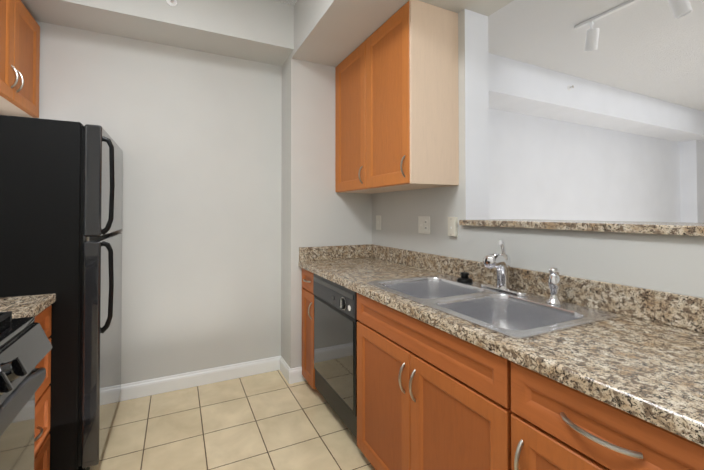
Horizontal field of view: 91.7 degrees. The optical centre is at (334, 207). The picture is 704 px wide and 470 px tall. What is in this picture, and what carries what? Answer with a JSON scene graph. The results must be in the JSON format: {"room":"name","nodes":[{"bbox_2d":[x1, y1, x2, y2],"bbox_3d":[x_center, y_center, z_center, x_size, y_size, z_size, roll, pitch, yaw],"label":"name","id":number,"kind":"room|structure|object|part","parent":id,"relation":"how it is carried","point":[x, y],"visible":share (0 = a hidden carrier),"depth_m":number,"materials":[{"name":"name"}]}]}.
{"room":"kitchen","nodes":[
{"label":"kitchen","id":0,"kind":"room"},
{"bbox_2d":[89,370,374,469],"bbox_3d":[4.999,1.346,1.943,13.210,0.050,6.420,0,-1,-25],"label":"floor","id":1,"kind":"structure","parent":0,"point":[273,420],"depth_m":2.02,"materials":[{"name":"tile"}]},
{"bbox_2d":[0,311,52,469],"bbox_3d":[-1.163,0.804,0.750,0.720,0.998,0.758,0,-1,-25],"label":"range","id":2,"kind":"object","parent":1,"relation":"on","point":[26,347],"visible":1,"depth_m":1.06,"materials":[{"name":"black metal"}]},
{"bbox_2d":[34,305,51,469],"bbox_3d":[-1.481,0.873,1.264,0.631,0.876,0.436,0,-1,-25],"label":"base cabinet","id":3,"kind":"object","parent":1,"relation":"on","point":[42,425],"visible":0.19,"depth_m":1.51,"materials":[{"name":"brown wood"}]},
{"bbox_2d":[0,294,55,318],"bbox_3d":[-1.488,0.363,1.269,0.617,0.142,0.435,0,-1,-25],"label":"countertop","id":4,"kind":"structure","parent":3,"relation":"on","point":[26,306],"depth_m":1.41,"materials":[{"name":"stone"}]},
{"bbox_2d":[0,115,122,469],"bbox_3d":[-1.623,0.443,1.857,0.810,1.748,0.745,0,-1,-25],"label":"refrigerator","id":5,"kind":"object","parent":1,"relation":"on","point":[61,194],"visible":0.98,"depth_m":1.62,"materials":[{"name":"black metal"}]},
{"bbox_2d":[313,274,358,438],"bbox_3d":[0.253,0.885,2.221,0.636,0.874,0.615,0,-1,-25],"label":"dishwasher","id":6,"kind":"object","parent":1,"relation":"on","point":[335,336],"visible":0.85,"depth_m":2.03,"materials":[{"name":"black metal"}]},
{"bbox_2d":[302,268,393,388],"bbox_3d":[0.087,0.891,2.640,0.641,0.876,0.276,0,-1,-25],"label":"base cabinet","id":7,"kind":"object","parent":1,"relation":"on","point":[367,307],"depth_m":2.43,"materials":[{"name":"brown wood"}]},
{"bbox_2d":[357,312,509,469],"bbox_3d":[0.599,0.965,1.532,0.641,0.699,0.917,0,-1,-25],"label":"base cabinet","id":8,"kind":"object","parent":1,"relation":"on","point":[429,397],"depth_m":1.32,"materials":[{"name":"brown wood"}]},
{"bbox_2d":[502,357,703,469],"bbox_3d":[0.890,0.868,0.906,0.641,0.876,0.458,0,-1,-25],"label":"base cabinet","id":9,"kind":"object","parent":1,"relation":"on","point":[554,425],"depth_m":0.82,"materials":[{"name":"brown wood"}]},
{"bbox_2d":[298,244,703,445],"bbox_3d":[0.638,0.362,1.435,0.659,0.147,2.938,0,-1,-25],"label":"countertop","id":10,"kind":"structure","parent":9,"relation":"on","point":[641,355],"depth_m":1.06,"materials":[{"name":"stone"}]},
{"bbox_2d":[367,272,616,338],"bbox_3d":[0.598,0.460,1.523,0.550,0.239,0.897,0,-1,-25],"label":"sink","id":11,"kind":"object","parent":10,"relation":"in","point":[510,315],"depth_m":1.49,"materials":[{"name":"silver metal"}]},
{"bbox_3d":[0.698,0.369,1.828,0.079,0.050,0.079,0,-1,-25],"label":"air gap cap","id":12,"kind":"part","parent":11,"relation":"part of","materials":[{"name":"black plastic"}]},
{"bbox_2d":[546,267,562,304],"bbox_3d":[0.901,0.316,1.399,0.060,0.145,0.060,0,-1,-25],"label":"sprayer","id":13,"kind":"object","parent":11,"relation":"on","point":[554,282],"visible":1,"depth_m":1.38,"materials":[{"name":"silver metal"}]},
{"bbox_2d":[480,240,527,295],"bbox_3d":[0.753,0.272,1.599,0.183,0.240,0.244,0,-1,-25],"label":"faucet","id":14,"kind":"object","parent":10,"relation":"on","point":[501,262],"visible":1,"depth_m":1.59,"materials":[{"name":"silver metal"}]},
{"bbox_2d":[281,54,371,367],"bbox_3d":[0.025,-0.092,2.922,0.910,2.850,0.260,0,-1,-25],"label":"wall","id":15,"kind":"structure","parent":0,"point":[317,210],"depth_m":2.70,"materials":[{"name":"paint"}]},
{"bbox_2d":[36,21,680,383],"bbox_3d":[3.676,-0.067,4.820,13.210,2.850,0.120,0,-1,-25],"label":"wall","id":16,"kind":"structure","parent":0,"point":[195,136],"depth_m":2.62,"materials":[{"name":"paint"}]},
{"bbox_2d":[118,356,282,401],"bbox_3d":[-1.296,1.273,2.427,1.890,0.108,0.016,0,-1,-25],"label":"baseboard","id":17,"kind":"structure","parent":16,"relation":"attached to","point":[139,389],"depth_m":2.55,"materials":[{"name":"white wood"}]},
{"bbox_2d":[275,0,703,111],"bbox_3d":[4.999,-1.554,1.981,13.210,0.050,6.420,0,-1,-25],"label":"ceiling","id":18,"kind":"structure","parent":0,"point":[653,48],"depth_m":3.14,"materials":[{"name":"white paint"}]},
{"bbox_2d":[21,0,703,141],"bbox_3d":[3.839,-1.310,4.626,13.090,0.370,0.400,0,-1,-25],"label":"beam","id":19,"kind":"structure","parent":18,"relation":"attached to","point":[263,31],"depth_m":2.57,"materials":[{"name":"paint"}]},
{"bbox_2d":[166,0,176,5],"bbox_3d":[-1.047,-1.341,2.197,0.064,0.064,0.042,0,-1,-25],"label":"sprinkler","id":20,"kind":"object","parent":19,"relation":"attached to","point":[172,2],"visible":1,"depth_m":2.21,"materials":[{"name":"white metal"}]},
{"bbox_2d":[297,0,475,59],"bbox_3d":[0.893,-1.359,0.838,0.720,0.370,4.000,0,-1,-25],"label":"soffit","id":21,"kind":"structure","parent":18,"relation":"attached to","point":[340,29],"depth_m":2.17,"materials":[{"name":"paint"}]},
{"bbox_2d":[574,0,692,51],"bbox_3d":[2.385,-1.404,2.141,0.119,0.245,1.610,0,-1,-25],"label":"track light","id":22,"kind":"object","parent":18,"relation":"attached to","point":[680,8],"visible":1,"depth_m":2.63,"materials":[{"name":"white metal"}]},
{"bbox_2d":[372,0,703,297],"bbox_3d":[1.276,-0.116,1.077,0.190,2.850,4.140,0,-1,-25],"label":"wall","id":23,"kind":"structure","parent":0,"point":[668,263],"depth_m":1.98,"materials":[{"name":"paint"}]},
{"bbox_2d":[376,216,380,229],"bbox_3d":[0.359,0.122,2.809,0.017,0.117,0.072,0,-1,-25],"label":"switch plate","id":24,"kind":"object","parent":23,"relation":"attached to","point":[378,222],"visible":1,"depth_m":2.81,"materials":[{"name":"white plastic"}]},
{"bbox_2d":[335,0,458,193],"bbox_3d":[0.357,-0.641,2.393,0.376,1.024,0.988,0,-1,-25],"label":"upper cabinet","id":25,"kind":"object","parent":23,"relation":"attached to","point":[396,105],"visible":1,"depth_m":2.01,"materials":[{"name":"brown wood"}]},
{"bbox_2d":[418,216,429,233],"bbox_3d":[0.598,0.115,2.292,0.017,0.117,0.117,0,-1,-25],"label":"outlet","id":26,"kind":"object","parent":23,"relation":"attached to","point":[423,224],"visible":1,"depth_m":2.29,"materials":[{"name":"white plastic"}]},
{"bbox_2d":[448,217,457,236],"bbox_3d":[0.707,0.112,2.045,0.027,0.115,0.058,0,-1,-25],"label":"phone jack","id":27,"kind":"object","parent":23,"relation":"attached to","point":[452,226],"visible":0.92,"depth_m":2.02,"materials":[{"name":"beige plastic"}]},
{"bbox_2d":[459,219,703,235],"bbox_3d":[1.590,0.067,0.658,0.470,0.032,3.120,0,-1,-25],"label":"ledge","id":28,"kind":"object","parent":23,"relation":"on","point":[681,228],"visible":0.98,"depth_m":1.36,"materials":[{"name":"stone"}]},
{"bbox_2d":[680,140,703,222],"bbox_3d":[7.809,-0.044,6.556,4.250,2.850,0.200,0,-1,-25],"label":"pillar","id":29,"kind":"structure","parent":0,"point":[692,176],"depth_m":5.65,"materials":[{"name":"paint"}]},
{"bbox_3d":[-1.340,-0.129,0.076,0.120,2.850,4.520,0,-1,-25],"label":"wall","id":30,"kind":"structure","parent":0,"visible":0},
{"bbox_2d":[0,0,39,117],"bbox_3d":[-1.853,-0.866,1.768,0.361,0.589,0.745,0,-1,-25],"label":"upper cabinet","id":31,"kind":"object","parent":30,"relation":"attached to","point":[19,55],"visible":1,"depth_m":1.92,"materials":[{"name":"brown wood"}]}
]}

